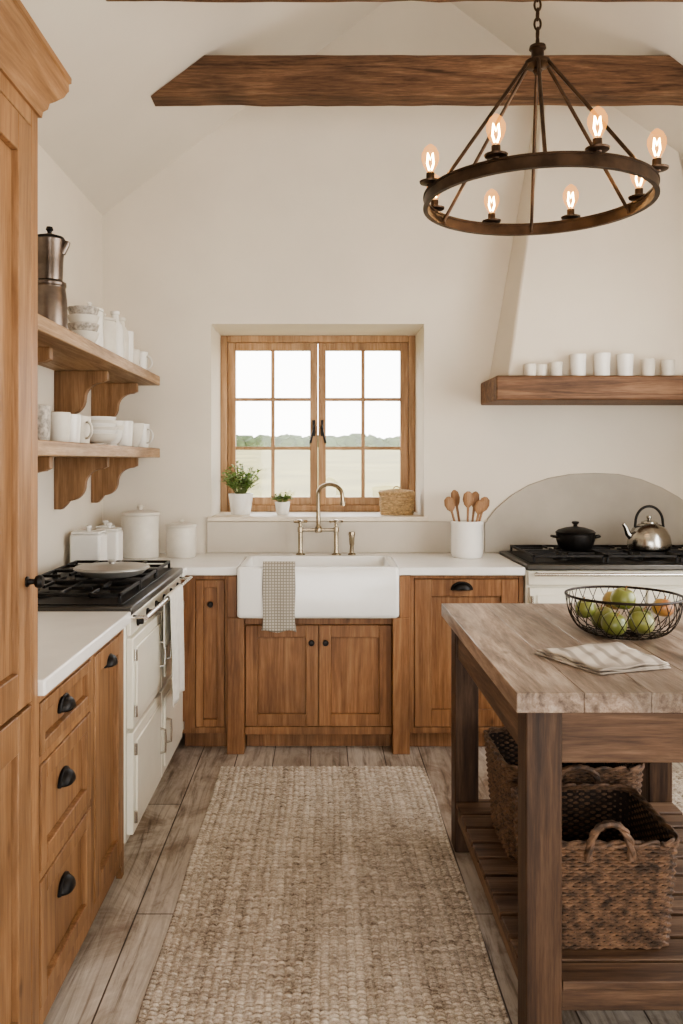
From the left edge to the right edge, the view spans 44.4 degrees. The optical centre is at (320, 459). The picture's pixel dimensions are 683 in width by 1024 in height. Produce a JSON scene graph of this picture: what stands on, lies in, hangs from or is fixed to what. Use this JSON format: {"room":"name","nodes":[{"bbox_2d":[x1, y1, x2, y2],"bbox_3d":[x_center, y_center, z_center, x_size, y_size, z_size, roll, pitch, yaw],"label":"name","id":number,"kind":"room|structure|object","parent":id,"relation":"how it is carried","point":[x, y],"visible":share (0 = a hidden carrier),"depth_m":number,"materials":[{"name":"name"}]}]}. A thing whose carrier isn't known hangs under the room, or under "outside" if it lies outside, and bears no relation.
{"room":"farmhouse kitchen","nodes":[
{"label":"farmhouse kitchen","id":0,"kind":"room"},
{"bbox_2d":[38,144,101,574],"bbox_3d":[-1.350,0.055,1.950,0.200,2.910,6.900,0,0,0],"label":"wall","id":1,"kind":"structure","parent":0,"point":[62,206],"depth_m":4.11,"materials":[{"name":"beige paint"}]},
{"bbox_2d":[38,314,159,416],"bbox_3d":[-1.077,-0.322,3.575,0.343,0.297,2.250,0,0,0],"label":"wall shelf","id":2,"kind":"object","parent":1,"relation":"attached to","point":[81,365],"visible":0.63,"depth_m":3.91,"materials":[{"name":"brown wood"}]},
{"bbox_2d":[38,226,69,328],"bbox_3d":[-1.009,-0.665,3.075,0.135,0.390,0.149,0,0,42],"label":"coffee percolator","id":3,"kind":"object","parent":2,"relation":"on","point":[52,248],"visible":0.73,"depth_m":3.04,"materials":[{"name":"grey metal"}]},
{"bbox_2d":[38,236,69,280],"bbox_3d":[-0.998,-0.735,3.080,0.112,0.151,0.112,0,0,45],"label":"pot","id":4,"kind":"object","parent":3,"relation":"on","point":[52,250],"depth_m":3.04,"materials":[{"name":"grey metal"}]},
{"bbox_2d":[71,330,99,342],"bbox_3d":[-0.995,-0.502,3.500,0.132,0.063,0.132,0,0,0],"label":"bowl","id":5,"kind":"object","parent":2,"relation":"on","point":[92,336],"visible":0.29,"depth_m":3.45,"materials":[{"name":"ceramic"}]},
{"bbox_2d":[68,322,99,331],"bbox_3d":[-0.995,-0.536,3.500,0.132,0.063,0.132,0,0,0],"label":"bowl","id":6,"kind":"object","parent":5,"relation":"on","point":[88,326],"visible":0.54,"depth_m":3.45,"materials":[{"name":"ceramic"}]},
{"bbox_2d":[68,314,99,323],"bbox_3d":[-0.995,-0.571,3.500,0.132,0.063,0.132,0,0,0],"label":"bowl","id":7,"kind":"object","parent":6,"relation":"on","point":[90,318],"visible":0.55,"depth_m":3.45,"materials":[{"name":"ceramic"}]},
{"bbox_2d":[67,305,99,314],"bbox_3d":[-0.995,-0.605,3.500,0.132,0.063,0.132,0,0,0],"label":"bowl","id":8,"kind":"object","parent":7,"relation":"on","point":[76,309],"visible":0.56,"depth_m":3.45,"materials":[{"name":"ceramic"}]},
{"bbox_2d":[87,302,103,346],"bbox_3d":[-1.030,-0.588,3.720,0.125,0.235,0.125,0,0,0],"label":"storage jar","id":9,"kind":"object","parent":2,"relation":"on","point":[99,341],"visible":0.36,"depth_m":3.70,"materials":[{"name":"white ceramic"}]},
{"bbox_2d":[103,313,115,353],"bbox_3d":[-1.010,-0.578,3.890,0.114,0.215,0.114,0,0,0],"label":"storage jar","id":10,"kind":"object","parent":2,"relation":"on","point":[109,324],"visible":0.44,"depth_m":3.85,"materials":[{"name":"ceramic"}]},
{"bbox_2d":[110,311,123,357],"bbox_3d":[-1.000,-0.595,4.060,0.080,0.250,0.080,0,0,0],"label":"bottle","id":11,"kind":"object","parent":2,"relation":"on","point":[114,314],"visible":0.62,"depth_m":4.04,"materials":[{"name":"white ceramic"}]},
{"bbox_2d":[119,317,128,359],"bbox_3d":[-1.000,-0.590,4.180,0.076,0.240,0.076,0,0,0],"label":"bottle","id":12,"kind":"object","parent":2,"relation":"on","point":[121,319],"visible":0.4,"depth_m":4.16,"materials":[{"name":"ceramic"}]},
{"bbox_2d":[128,331,133,361],"bbox_3d":[-1.000,-0.565,4.300,0.072,0.190,0.072,0,0,0],"label":"tumbler","id":13,"kind":"object","parent":2,"relation":"on","point":[130,333],"visible":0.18,"depth_m":4.28,"materials":[{"name":"white ceramic"}]},
{"bbox_2d":[133,349,139,365],"bbox_3d":[-1.007,-0.527,4.442,0.080,0.115,0.108,0,0,-30],"label":"mug","id":14,"kind":"object","parent":2,"relation":"on","point":[136,352],"visible":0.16,"depth_m":4.40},
{"bbox_2d":[139,351,152,369],"bbox_3d":[-0.970,-0.530,4.571,0.109,0.120,0.080,0,0,-6],"label":"mug","id":15,"kind":"object","parent":2,"relation":"on","point":[144,356],"visible":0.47,"depth_m":4.54,"materials":[{"name":"white ceramic"}]},
{"bbox_2d":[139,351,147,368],"bbox_3d":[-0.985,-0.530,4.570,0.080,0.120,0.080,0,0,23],"label":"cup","id":16,"kind":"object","parent":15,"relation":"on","point":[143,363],"depth_m":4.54,"materials":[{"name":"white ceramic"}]},
{"bbox_2d":[38,440,159,509],"bbox_3d":[-1.077,0.084,3.575,0.343,0.297,2.250,0,0,0],"label":"wall shelf","id":17,"kind":"object","parent":1,"relation":"attached to","point":[74,463],"visible":0.77,"depth_m":3.91,"materials":[{"name":"brown wood"}]},
{"bbox_2d":[38,405,50,440],"bbox_3d":[-1.000,-0.130,2.980,0.072,0.130,0.072,0,0,0],"label":"tumbler","id":18,"kind":"object","parent":17,"relation":"on","point":[44,411],"visible":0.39,"depth_m":2.95,"materials":[{"name":"ceramic"}]},
{"bbox_2d":[50,412,70,441],"bbox_3d":[-0.998,-0.122,3.172,0.093,0.115,0.118,0,0,-15],"label":"mug","id":19,"kind":"object","parent":17,"relation":"on","point":[60,421],"visible":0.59,"depth_m":3.12,"materials":[{"name":"ceramic"}]},
{"bbox_2d":[69,414,80,442],"bbox_3d":[-0.992,-0.122,3.312,0.093,0.115,0.118,0,0,13],"label":"mug","id":20,"kind":"object","parent":17,"relation":"on","point":[75,421],"visible":0.31,"depth_m":3.27,"materials":[{"name":"white ceramic"}]},
{"bbox_2d":[80,416,92,442],"bbox_3d":[-0.983,-0.122,3.439,0.118,0.115,0.093,0,0,2],"label":"mug","id":21,"kind":"object","parent":17,"relation":"on","point":[86,433],"visible":0.53,"depth_m":3.41,"materials":[{"name":"ceramic"}]},
{"bbox_2d":[90,433,117,444],"bbox_3d":[-1.000,-0.091,3.730,0.184,0.051,0.184,0,0,0],"label":"bowl","id":22,"kind":"object","parent":17,"relation":"on","point":[96,438],"visible":0.59,"depth_m":3.67,"materials":[{"name":"ceramic"}]},
{"bbox_2d":[107,430,123,444],"bbox_3d":[-1.000,-0.104,3.970,0.128,0.076,0.128,0,0,0],"label":"bowl","id":23,"kind":"object","parent":17,"relation":"on","point":[117,439],"visible":0.38,"depth_m":3.94,"materials":[{"name":"white ceramic"}]},
{"bbox_2d":[117,421,132,445],"bbox_3d":[-1.003,-0.130,4.185,0.128,0.130,0.100,0,0,22],"label":"mug","id":24,"kind":"object","parent":17,"relation":"on","point":[126,440],"visible":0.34,"depth_m":4.14,"materials":[{"name":"white ceramic"}]},
{"bbox_2d":[132,423,143,446],"bbox_3d":[-0.985,-0.129,4.370,0.120,0.126,0.120,0,0,0],"label":"mug","id":25,"kind":"object","parent":17,"relation":"on","point":[138,428],"visible":0.48,"depth_m":4.34,"materials":[{"name":"ceramic"}]},
{"bbox_2d":[138,424,153,447],"bbox_3d":[-0.972,-0.130,4.537,0.094,0.130,0.123,0,0,-31],"label":"mug","id":26,"kind":"object","parent":17,"relation":"on","point":[144,442],"visible":0.53,"depth_m":4.52,"materials":[{"name":"white ceramic"}]},
{"bbox_2d":[228,493,252,514],"bbox_3d":[-0.475,0.261,4.950,0.148,0.125,0.147,0,0,0],"label":"pot","id":27,"kind":"object","parent":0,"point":[240,503],"depth_m":4.90,"materials":[{"name":"white ceramic"}]},
{"bbox_2d":[21,0,682,214],"bbox_3d":[0.550,-2.225,1.850,4.000,1.650,7.100,0,0,0],"label":"ceiling","id":28,"kind":"structure","parent":0,"point":[108,135],"depth_m":4.01,"materials":[{"name":"paint"}]},
{"bbox_2d":[106,0,682,2],"bbox_3d":[0.550,-1.826,3.090,2.720,0.200,0.140,0,0,0],"label":"ceiling beam","id":29,"kind":"structure","parent":28,"relation":"attached to","point":[217,1],"depth_m":3.15,"materials":[{"name":"brown wood"}]},
{"bbox_2d":[151,55,682,106],"bbox_3d":[0.550,-1.826,4.030,2.720,0.200,0.120,0,0,0],"label":"ceiling beam","id":30,"kind":"structure","parent":28,"relation":"attached to","point":[248,80],"depth_m":3.97,"materials":[{"name":"brown wood"}]},
{"bbox_2d":[419,0,668,235],"bbox_3d":[0.772,-1.746,2.980,0.821,1.678,0.821,0,0,-36],"label":"chandelier","id":31,"kind":"object","parent":28,"relation":"hanging from","point":[498,161],"visible":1,"depth_m":2.92,"materials":[{"name":"brown metal"}]},
{"bbox_2d":[419,172,437,186],"bbox_3d":[0.379,-0.973,2.896,0.076,0.044,0.076,0,0,0],"label":"socket","id":32,"kind":"object","parent":31,"relation":"attached to","point":[430,180],"depth_m":2.88,"materials":[{"name":"brown metal"}]},
{"bbox_2d":[431,199,444,210],"bbox_3d":[0.435,-0.973,3.199,0.076,0.044,0.076,0,0,0],"label":"socket","id":33,"kind":"object","parent":31,"relation":"attached to","point":[434,203],"depth_m":3.18,"materials":[{"name":"brown metal"}]},
{"bbox_2d":[482,213,500,222],"bbox_3d":[0.688,-0.973,3.373,0.076,0.044,0.076,0,0,0],"label":"socket","id":34,"kind":"object","parent":31,"relation":"attached to","point":[491,216],"depth_m":3.36,"materials":[{"name":"brown metal"}]},
{"bbox_2d":[484,144,507,159],"bbox_3d":[0.553,-0.973,2.643,0.076,0.044,0.076,0,0,0],"label":"socket","id":35,"kind":"object","parent":31,"relation":"attached to","point":[496,153],"depth_m":2.63,"materials":[{"name":"brown metal"}]},
{"bbox_2d":[561,208,580,219],"bbox_3d":[0.991,-0.973,3.317,0.076,0.044,0.076,0,0,0],"label":"socket","id":36,"kind":"object","parent":31,"relation":"attached to","point":[571,215],"depth_m":3.30,"materials":[{"name":"brown metal"}]},
{"bbox_2d":[585,137,609,152],"bbox_3d":[0.856,-0.973,2.587,0.076,0.044,0.076,0,0,0],"label":"socket","id":37,"kind":"object","parent":31,"relation":"attached to","point":[597,147],"depth_m":2.57,"materials":[{"name":"brown metal"}]},
{"bbox_2d":[628,187,645,200],"bbox_3d":[1.165,-0.973,3.064,0.076,0.044,0.076,0,0,0],"label":"socket","id":38,"kind":"object","parent":31,"relation":"attached to","point":[639,195],"depth_m":3.05,"materials":[{"name":"brown metal"}]},
{"bbox_2d":[651,157,668,172],"bbox_3d":[1.109,-0.973,2.761,0.076,0.044,0.076,0,0,0],"label":"socket","id":39,"kind":"object","parent":31,"relation":"attached to","point":[657,166],"depth_m":2.74,"materials":[{"name":"brown metal"}]},
{"bbox_2d":[43,733,682,1023],"bbox_3d":[0.550,1.480,1.950,4.000,0.060,6.900,0,0,0],"label":"floor","id":40,"kind":"structure","parent":0,"point":[107,980],"depth_m":2.84,"materials":[{"name":"wood"}]},
{"bbox_2d":[0,0,71,1023],"bbox_3d":[-0.932,0.253,1.486,0.628,2.395,1.172,0,0,0],"label":"tall cabinet","id":41,"kind":"object","parent":40,"relation":"on","point":[32,76],"visible":1,"depth_m":1.88,"materials":[{"name":"brown wood"}]},
{"bbox_2d":[38,628,123,1023],"bbox_3d":[-0.955,1.011,2.470,0.582,0.878,0.911,0,0,0],"label":"base cabinet","id":42,"kind":"object","parent":40,"relation":"on","point":[81,719],"visible":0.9,"depth_m":2.38,"materials":[{"name":"brown wood"}]},
{"bbox_2d":[38,611,130,695],"bbox_3d":[-0.956,0.550,2.472,0.582,0.040,0.916,0,0,0],"label":"countertop","id":43,"kind":"structure","parent":42,"relation":"on","point":[66,639],"depth_m":2.52,"materials":[{"name":"white stone"}]},
{"bbox_2d":[38,560,192,845],"bbox_3d":[-0.923,0.963,3.476,0.624,0.974,1.080,0,0,0],"label":"range cooker","id":44,"kind":"object","parent":40,"relation":"on","point":[153,728],"visible":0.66,"depth_m":3.17,"materials":[{"name":"beige metal"}]},
{"bbox_2d":[38,567,182,614],"bbox_3d":[-0.949,0.529,3.476,0.572,0.034,1.080,0,0,0],"label":"cooktop","id":45,"kind":"object","parent":44,"relation":"in","point":[141,596],"depth_m":3.16,"materials":[{"name":"black metal"}]},
{"bbox_2d":[73,559,149,577],"bbox_3d":[-0.865,0.444,3.460,0.310,0.064,0.310,0,0,0],"label":"pan","id":46,"kind":"object","parent":44,"relation":"on","point":[110,569],"visible":1,"depth_m":3.37,"materials":[{"name":"ceramic"}]},
{"bbox_2d":[164,584,184,706],"bbox_3d":[-0.614,0.776,3.520,0.046,0.460,0.326,0,0,0],"label":"hand towel","id":47,"kind":"object","parent":44,"relation":"hanging from","point":[174,608],"visible":0.97,"depth_m":3.48,"materials":[{"name":"white fabric"}]},
{"bbox_2d":[181,575,227,745],"bbox_3d":[-0.856,1.011,4.403,0.780,0.878,0.746,0,0,0],"label":"base cabinet","id":48,"kind":"object","parent":40,"relation":"on","point":[205,596],"visible":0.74,"depth_m":4.16,"materials":[{"name":"brown wood"}]},
{"bbox_2d":[69,553,524,576],"bbox_3d":[-0.119,0.550,4.399,2.255,0.040,0.755,0,0,0],"label":"countertop","id":49,"kind":"structure","parent":48,"relation":"on","point":[203,563],"depth_m":4.28,"materials":[{"name":"white stone"}]},
{"bbox_2d":[70,525,106,567],"bbox_3d":[-1.145,0.424,4.120,0.150,0.210,0.150,0,0,0],"label":"canister","id":50,"kind":"object","parent":49,"relation":"on","point":[88,544],"visible":0.91,"depth_m":4.04,"materials":[{"name":"white ceramic"}]},
{"bbox_2d":[96,522,122,559],"bbox_3d":[-1.090,0.424,4.300,0.120,0.210,0.120,0,0,0],"label":"canister","id":51,"kind":"object","parent":49,"relation":"on","point":[114,534],"visible":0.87,"depth_m":4.24,"materials":[{"name":"white ceramic"}]},
{"bbox_2d":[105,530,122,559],"bbox_3d":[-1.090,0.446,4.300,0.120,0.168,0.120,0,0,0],"label":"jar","id":52,"kind":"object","parent":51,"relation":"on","point":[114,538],"depth_m":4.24,"materials":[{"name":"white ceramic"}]},
{"bbox_2d":[121,505,159,558],"bbox_3d":[-0.985,0.387,4.560,0.212,0.285,0.212,0,0,0],"label":"canister","id":53,"kind":"object","parent":49,"relation":"on","point":[140,527],"visible":0.99,"depth_m":4.47,"materials":[{"name":"ceramic"}]},
{"bbox_2d":[166,519,196,557],"bbox_3d":[-0.765,0.427,4.580,0.171,0.205,0.171,0,0,0],"label":"canister","id":54,"kind":"object","parent":49,"relation":"on","point":[181,536],"visible":1,"depth_m":4.51,"materials":[{"name":"ceramic"}]},
{"bbox_2d":[237,556,398,617],"bbox_3d":[-0.015,0.649,4.335,0.795,0.250,0.520,0,0,0],"label":"farmhouse sink","id":55,"kind":"object","parent":49,"relation":"in","point":[326,586],"visible":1,"depth_m":4.08,"materials":[{"name":"white ceramic"}]},
{"bbox_2d":[261,561,295,632],"bbox_3d":[-0.205,0.669,4.092,0.170,0.344,0.053,0,0,0],"label":"dish towel","id":56,"kind":"object","parent":55,"relation":"hanging from","point":[278,579],"visible":1,"depth_m":4.07,"materials":[{"name":"fabric"}]},
{"bbox_2d":[293,482,345,554],"bbox_3d":[0.007,0.327,4.662,0.306,0.406,0.138,0,0,20],"label":"bridge faucet","id":57,"kind":"object","parent":49,"relation":"on","point":[318,529],"visible":1,"depth_m":4.66,"materials":[{"name":"gold metal"}]},
{"bbox_2d":[348,532,355,554],"bbox_3d":[0.172,0.464,4.665,0.044,0.130,0.043,0,0,0],"label":"side spray","id":58,"kind":"object","parent":49,"relation":"on","point":[351,534],"visible":1,"depth_m":4.65,"materials":[{"name":"gold metal"}]},
{"bbox_2d":[450,520,482,558],"bbox_3d":[0.795,0.430,4.560,0.178,0.198,0.178,0,0,0],"label":"utensil crock","id":59,"kind":"object","parent":49,"relation":"on","point":[466,537],"visible":0.97,"depth_m":4.49,"materials":[{"name":"white ceramic"}]},
{"bbox_2d":[444,496,455,520],"bbox_3d":[0.729,0.355,4.571,0.110,0.312,0.022,0,0,7],"label":"wooden spoon","id":60,"kind":"object","parent":59,"relation":"in","point":[449,503],"visible":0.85,"depth_m":4.57,"materials":[{"name":"brown wood"}]},
{"bbox_2d":[451,490,459,521],"bbox_3d":[0.757,0.337,4.600,0.082,0.346,0.027,0,0,25],"label":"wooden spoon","id":61,"kind":"object","parent":59,"relation":"in","point":[454,494],"visible":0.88,"depth_m":4.60,"materials":[{"name":"brown wood"}]},
{"bbox_2d":[463,491,473,521],"bbox_3d":[0.798,0.340,4.538,0.060,0.340,0.031,0,0,0],"label":"wooden spoon","id":62,"kind":"object","parent":59,"relation":"in","point":[468,498],"visible":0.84,"depth_m":4.53,"materials":[{"name":"brown wood"}]},
{"bbox_2d":[471,491,479,521],"bbox_3d":[0.834,0.341,4.584,0.070,0.338,0.021,0,0,-14],"label":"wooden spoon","id":63,"kind":"object","parent":59,"relation":"in","point":[475,494],"visible":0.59,"depth_m":4.58,"materials":[{"name":"brown wood"}]},
{"bbox_2d":[474,500,484,521],"bbox_3d":[0.842,0.363,4.522,0.090,0.296,0.027,0,0,19],"label":"wooden spoon","id":64,"kind":"object","parent":59,"relation":"in","point":[479,506],"visible":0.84,"depth_m":4.51,"materials":[{"name":"brown wood"}]},
{"bbox_2d":[227,575,409,753],"bbox_3d":[-0.013,1.011,4.446,0.901,0.878,0.661,0,0,0],"label":"base cabinet","id":65,"kind":"object","parent":40,"relation":"on","point":[328,681],"visible":0.93,"depth_m":4.15,"materials":[{"name":"brown wood"}]},
{"bbox_2d":[135,766,509,1023],"bbox_3d":[0.007,1.443,2.743,0.970,0.012,2.385,0,0,0],"label":"jute rug","id":66,"kind":"object","parent":40,"relation":"on","point":[312,894],"visible":1,"depth_m":2.66,"materials":[{"name":"wicker"}]},
{"bbox_2d":[409,575,522,745],"bbox_3d":[0.725,1.011,4.452,0.567,0.878,0.648,0,0,0],"label":"base cabinet","id":67,"kind":"object","parent":40,"relation":"on","point":[430,634],"visible":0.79,"depth_m":4.16,"materials":[{"name":"brown wood"}]},
{"bbox_2d":[441,603,682,1023],"bbox_3d":[0.941,1.000,2.592,0.958,0.900,1.235,0,0,0],"label":"kitchen island","id":68,"kind":"object","parent":40,"relation":"on","point":[556,713],"visible":0.81,"depth_m":2.06,"materials":[{"name":"brown wood"}]},
{"bbox_2d":[483,727,644,862],"bbox_3d":[0.790,1.098,2.765,0.454,0.324,0.414,0,0,0],"label":"wicker basket","id":69,"kind":"object","parent":68,"relation":"on","point":[501,749],"visible":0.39,"depth_m":2.64,"materials":[{"name":"wicker"}]},
{"bbox_2d":[456,802,682,989],"bbox_3d":[0.896,1.271,2.549,0.796,0.022,1.060,0,0,0],"label":"slatted shelf","id":70,"kind":"object","parent":68,"relation":"attached to","point":[640,968],"depth_m":2.16,"materials":[{"name":"brown wood"}]},
{"bbox_2d":[511,783,679,949],"bbox_3d":[0.745,1.088,2.315,0.381,0.343,0.405,0,0,0],"label":"wicker basket","id":71,"kind":"object","parent":68,"relation":"on","point":[619,858],"visible":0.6,"depth_m":2.14,"materials":[{"name":"wicker"}]},
{"bbox_2d":[534,642,670,674],"bbox_3d":[0.781,0.538,2.291,0.285,0.020,0.261,0,0,-18],"label":"folded napkin","id":72,"kind":"object","parent":68,"relation":"on","point":[613,657],"visible":1,"depth_m":2.25,"materials":[{"name":"fabric"}]},
{"bbox_2d":[564,585,682,639],"bbox_3d":[0.955,0.485,2.640,0.360,0.126,0.360,0,0,0],"label":"wire fruit basket","id":73,"kind":"object","parent":68,"relation":"on","point":[568,596],"visible":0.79,"depth_m":2.57,"materials":[{"name":"metal"}]},
{"bbox_2d":[575,597,596,617],"bbox_3d":[0.834,0.463,2.634,0.066,0.066,0.065,0,0,30],"label":"apple","id":74,"kind":"object","parent":73,"relation":"in","point":[582,607],"visible":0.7,"depth_m":2.61,"materials":[{"name":"green food"}]},
{"bbox_2d":[591,605,612,628],"bbox_3d":[0.904,0.501,2.678,0.078,0.078,0.077,0,0,30],"label":"apple","id":75,"kind":"object","parent":73,"relation":"in","point":[606,610],"visible":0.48,"depth_m":2.66,"materials":[{"name":"green food"}]},
{"bbox_2d":[602,591,617,609],"bbox_3d":[0.962,0.458,2.752,0.068,0.067,0.068,0,0,-45],"label":"apple","id":76,"kind":"object","parent":73,"relation":"in","point":[606,597],"visible":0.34,"depth_m":2.73,"materials":[{"name":"orange food"}]},
{"bbox_2d":[601,611,626,635],"bbox_3d":[0.904,0.502,2.579,0.077,0.076,0.077,0,0,24],"label":"apple","id":77,"kind":"object","parent":73,"relation":"in","point":[615,626],"visible":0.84,"depth_m":2.55,"materials":[{"name":"green food"}]},
{"bbox_2d":[610,585,635,609],"bbox_3d":[0.949,0.430,2.625,0.076,0.075,0.076,0,0,-44],"label":"apple","id":78,"kind":"object","parent":73,"relation":"in","point":[623,595],"visible":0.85,"depth_m":2.60,"materials":[{"name":"green food"}]},
{"bbox_2d":[628,606,653,618],"bbox_3d":[1.021,0.500,2.670,0.079,0.078,0.080,0,0,31],"label":"apple","id":79,"kind":"object","parent":73,"relation":"in","point":[637,608],"visible":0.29,"depth_m":2.66,"materials":[{"name":"green food"}]},
{"bbox_2d":[628,609,654,633],"bbox_3d":[0.992,0.502,2.591,0.080,0.077,0.079,0,0,-20],"label":"apple","id":80,"kind":"object","parent":73,"relation":"in","point":[637,616],"visible":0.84,"depth_m":2.56,"materials":[{"name":"green food"}]},
{"bbox_2d":[652,596,673,616],"bbox_3d":[1.073,0.460,2.624,0.066,0.064,0.066,0,0,29],"label":"apple","id":81,"kind":"object","parent":73,"relation":"in","point":[663,612],"visible":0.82,"depth_m":2.60,"materials":[{"name":"orange food"}]},
{"bbox_2d":[500,545,682,603],"bbox_3d":[1.607,0.963,4.413,1.186,0.975,0.684,0,0,0],"label":"range cooker","id":82,"kind":"object","parent":40,"relation":"on","point":[548,573],"visible":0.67,"depth_m":4.13,"materials":[{"name":"beige metal"}]},
{"bbox_2d":[550,521,600,550],"bbox_3d":[1.345,0.398,4.420,0.221,0.153,0.206,0,0,-42],"label":"cooking pot","id":83,"kind":"object","parent":82,"relation":"on","point":[572,538],"visible":1,"depth_m":4.35,"materials":[{"name":"black metal"}]},
{"bbox_2d":[500,551,682,569],"bbox_3d":[1.607,0.530,4.439,1.186,0.030,0.632,0,0,0],"label":"cooktop","id":84,"kind":"object","parent":82,"relation":"in","point":[530,563],"depth_m":4.17,"materials":[{"name":"black metal"}]},
{"bbox_2d":[622,505,671,551],"bbox_3d":[1.735,0.356,4.420,0.223,0.237,0.223,0,0,45],"label":"kettle","id":85,"kind":"object","parent":82,"relation":"on","point":[648,535],"visible":1,"depth_m":4.35,"materials":[{"name":"metal"}]},
{"bbox_2d":[672,768,682,811],"bbox_3d":[1.745,1.443,3.565,0.816,0.012,0.670,0,0,0],"label":"jute rug","id":86,"kind":"object","parent":40,"relation":"on","point":[677,775],"visible":0.16,"depth_m":3.67,"materials":[{"name":"wicker"}]},
{"bbox_2d":[102,1,682,553],"bbox_3d":[0.550,-0.625,5.090,3.600,4.270,0.620,0,0,0],"label":"wall","id":87,"kind":"structure","parent":0,"point":[285,220],"depth_m":4.78,"materials":[{"name":"beige paint"}]},
{"bbox_2d":[207,511,427,520],"bbox_3d":[-0.019,0.337,5.042,1.258,0.027,0.567,0,0,0],"label":"windowsill","id":88,"kind":"structure","parent":87,"relation":"attached to","point":[222,516],"depth_m":4.76,"materials":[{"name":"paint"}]},
{"bbox_2d":[220,460,261,514],"bbox_3d":[-0.484,0.161,4.960,0.239,0.324,0.260,0,0,-15],"label":"potted herb","id":89,"kind":"object","parent":88,"relation":"on","point":[240,502],"visible":1,"depth_m":4.91,"materials":[{"name":"plant"}]},
{"bbox_2d":[271,492,292,514],"bbox_3d":[-0.228,0.255,4.946,0.137,0.135,0.121,0,0,-31],"label":"potted herb","id":90,"kind":"object","parent":88,"relation":"on","point":[282,508],"visible":1,"depth_m":4.92,"materials":[{"name":"white ceramic"}]},
{"bbox_2d":[275,502,289,514],"bbox_3d":[-0.228,0.285,4.950,0.092,0.075,0.092,0,0,0],"label":"pot","id":91,"kind":"object","parent":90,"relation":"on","point":[282,508],"depth_m":4.92,"materials":[{"name":"white ceramic"}]},
{"bbox_2d":[378,486,414,514],"bbox_3d":[0.448,0.238,4.950,0.213,0.171,0.146,0,0,0],"label":"wicker basket","id":92,"kind":"object","parent":88,"relation":"on","point":[393,501],"visible":1,"depth_m":4.89,"materials":[{"name":"wicker"}]},
{"bbox_2d":[221,336,414,511],"bbox_3d":[-0.019,-0.228,5.252,1.218,1.101,0.126,0,0,0],"label":"window","id":93,"kind":"structure","parent":87,"relation":"in","point":[317,346],"depth_m":5.24,"materials":[{"name":"brown wood"}]},
{"bbox_2d":[207,522,483,552],"bbox_3d":[0.140,0.441,4.771,1.580,0.177,0.017,0,0,0],"label":"upstand","id":94,"kind":"object","parent":87,"relation":"attached to","point":[222,537],"visible":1,"depth_m":4.76,"materials":[{"name":"stone"}]},
{"bbox_2d":[481,375,682,404],"bbox_3d":[1.581,-0.376,4.561,1.338,0.128,0.433,0,0,0],"label":"mantel shelf","id":95,"kind":"object","parent":87,"relation":"attached to","point":[500,389],"visible":1,"depth_m":4.34,"materials":[{"name":"brown wood"}]},
{"bbox_2d":[524,363,535,374],"bbox_3d":[1.098,-0.473,4.392,0.066,0.065,0.066,0,0,0],"label":"tumbler","id":96,"kind":"object","parent":95,"relation":"on","point":[529,368],"visible":0.81,"depth_m":4.37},
{"bbox_2d":[536,364,546,374],"bbox_3d":[1.156,-0.470,4.392,0.060,0.060,0.060,0,0,0],"label":"tumbler","id":97,"kind":"object","parent":95,"relation":"on","point":[541,369],"visible":0.82,"depth_m":4.37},
{"bbox_2d":[549,361,562,374],"bbox_3d":[1.235,-0.478,4.392,0.068,0.075,0.068,0,0,0],"label":"tumbler","id":98,"kind":"object","parent":95,"relation":"on","point":[555,366],"visible":0.84,"depth_m":4.36,"materials":[{"name":"ceramic"}]},
{"bbox_2d":[570,353,585,374],"bbox_3d":[1.350,-0.498,4.392,0.084,0.115,0.084,0,0,0],"label":"tumbler","id":99,"kind":"object","parent":95,"relation":"on","point":[577,360],"visible":0.8,"depth_m":4.36,"materials":[{"name":"white ceramic"}]},
{"bbox_2d":[593,352,610,374],"bbox_3d":[1.476,-0.500,4.392,0.088,0.120,0.088,0,0,0],"label":"tumbler","id":100,"kind":"object","parent":95,"relation":"on","point":[602,360],"visible":0.84,"depth_m":4.36,"materials":[{"name":"white ceramic"}]},
{"bbox_2d":[616,353,633,374],"bbox_3d":[1.597,-0.498,4.392,0.086,0.115,0.086,0,0,0],"label":"tumbler","id":101,"kind":"object","parent":95,"relation":"on","point":[624,360],"visible":0.84,"depth_m":4.36,"materials":[{"name":"white ceramic"}]},
{"bbox_2d":[641,358,654,374],"bbox_3d":[1.718,-0.485,4.392,0.072,0.090,0.072,0,0,0],"label":"tumbler","id":102,"kind":"object","parent":95,"relation":"on","point":[647,364],"visible":0.84,"depth_m":4.36,"materials":[{"name":"ceramic"}]},
{"bbox_2d":[661,359,674,374],"bbox_3d":[1.823,-0.483,4.392,0.072,0.085,0.072,0,0,0],"label":"tumbler","id":103,"kind":"object","parent":95,"relation":"on","point":[667,365],"visible":0.82,"depth_m":4.36,"materials":[{"name":"ceramic"}]},
{"bbox_2d":[484,473,682,552],"bbox_3d":[1.616,0.302,4.769,1.368,0.455,0.019,0,0,0],"label":"backsplash","id":104,"kind":"structure","parent":87,"relation":"attached to","point":[601,503],"depth_m":4.76,"materials":[{"name":"paint"}]},
{"bbox_2d":[489,105,682,378],"bbox_3d":[1.570,-1.336,4.613,1.224,1.788,0.333,0,0,0],"label":"range hood","id":105,"kind":"object","parent":87,"relation":"attached to","point":[615,288],"visible":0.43,"depth_m":4.52,"materials":[{"name":"beige paint"}]},
{"label":"outside","id":106,"kind":"structure","parent":0,"visible":0},
{"bbox_2d":[236,450,399,496],"bbox_3d":[0.000,0.525,44.800,240.000,3.650,78.400,0,0,0],"label":"field","id":107,"kind":"structure","parent":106,"point":[292,467],"depth_m":39.34,"materials":[{"name":"plant"}]},
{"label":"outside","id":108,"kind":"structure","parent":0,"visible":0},
{"bbox_2d":[236,433,399,446],"bbox_3d":[0.137,-1.653,87.193,121.870,2.645,3.453,0,0,0],"label":"tree line","id":109,"kind":"object","parent":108,"point":[354,439],"visible":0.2,"depth_m":86.44,"materials":[{"name":"plant"}]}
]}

